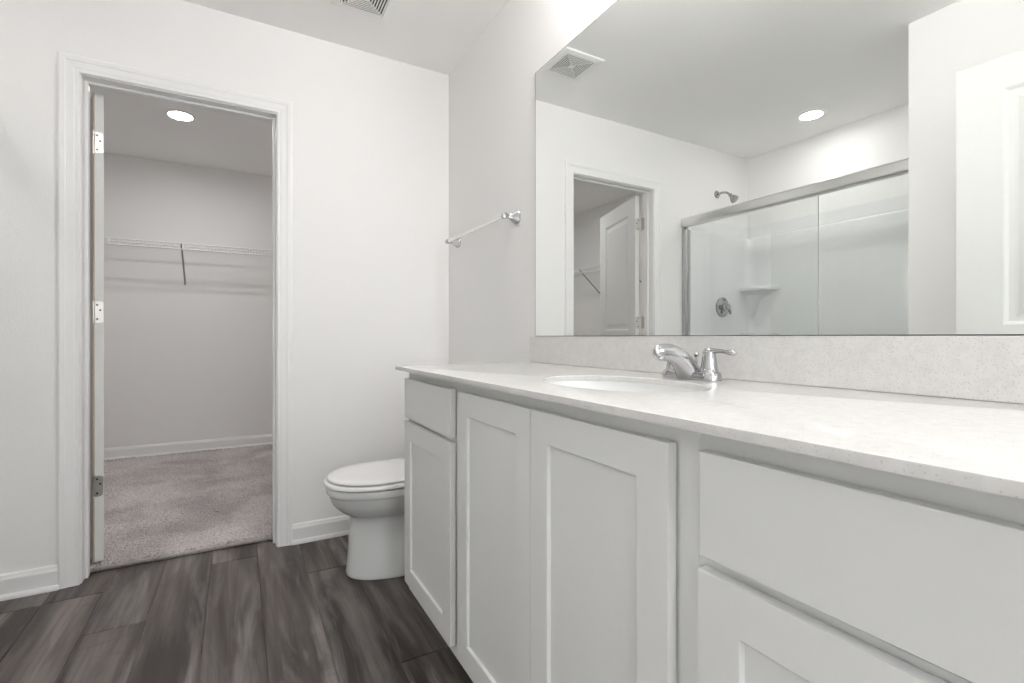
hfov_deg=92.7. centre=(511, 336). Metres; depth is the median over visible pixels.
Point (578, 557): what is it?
vanity cabinet
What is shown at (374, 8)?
grille
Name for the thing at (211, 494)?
carpet
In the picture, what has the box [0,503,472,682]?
floor
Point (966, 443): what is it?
countertop
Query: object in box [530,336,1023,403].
backsplash
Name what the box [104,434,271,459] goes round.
baseboard
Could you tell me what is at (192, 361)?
wall
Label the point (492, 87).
wall
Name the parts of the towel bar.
post, post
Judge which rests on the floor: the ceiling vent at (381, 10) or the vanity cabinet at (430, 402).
the vanity cabinet at (430, 402)
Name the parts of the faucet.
handle, spout, plate, lift rod, handle, lever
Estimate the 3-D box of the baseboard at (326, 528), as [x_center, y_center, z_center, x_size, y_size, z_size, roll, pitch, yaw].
[-0.694,0.938,2.509,0.798,0.093,0.024,0,0,-29]
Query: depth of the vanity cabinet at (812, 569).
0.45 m
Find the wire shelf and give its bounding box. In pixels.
[104,237,271,284]
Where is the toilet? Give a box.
[323,458,404,579]
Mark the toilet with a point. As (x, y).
(372, 494)
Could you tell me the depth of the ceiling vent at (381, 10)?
2.14 m
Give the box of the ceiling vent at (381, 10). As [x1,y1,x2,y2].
[331,0,396,21]
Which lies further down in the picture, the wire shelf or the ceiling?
the wire shelf
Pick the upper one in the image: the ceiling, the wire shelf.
the ceiling
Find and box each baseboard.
[0,564,58,600]
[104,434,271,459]
[292,515,349,544]
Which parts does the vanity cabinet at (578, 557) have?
door, door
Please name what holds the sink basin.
in the countertop
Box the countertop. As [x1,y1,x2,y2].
[395,362,1023,499]
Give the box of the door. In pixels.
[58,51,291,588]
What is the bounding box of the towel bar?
[445,211,519,247]
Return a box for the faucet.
[653,344,736,380]
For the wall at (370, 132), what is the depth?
2.34 m
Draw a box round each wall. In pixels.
[0,0,448,573]
[104,152,271,447]
[449,0,720,363]
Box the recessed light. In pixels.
[163,109,196,121]
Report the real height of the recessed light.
0.008 m
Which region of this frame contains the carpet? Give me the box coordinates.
[90,444,271,572]
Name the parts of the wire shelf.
support rod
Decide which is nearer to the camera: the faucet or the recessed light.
the faucet
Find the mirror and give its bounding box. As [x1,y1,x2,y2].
[535,0,1023,335]
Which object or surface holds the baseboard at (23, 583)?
attached to the wall at (370, 132)
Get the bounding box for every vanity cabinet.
[405,373,460,663]
[457,383,699,682]
[697,433,1023,682]
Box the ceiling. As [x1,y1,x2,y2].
[90,0,508,176]
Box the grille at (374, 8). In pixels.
[340,0,388,16]
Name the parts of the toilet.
seat, lid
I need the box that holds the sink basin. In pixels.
[548,380,701,392]

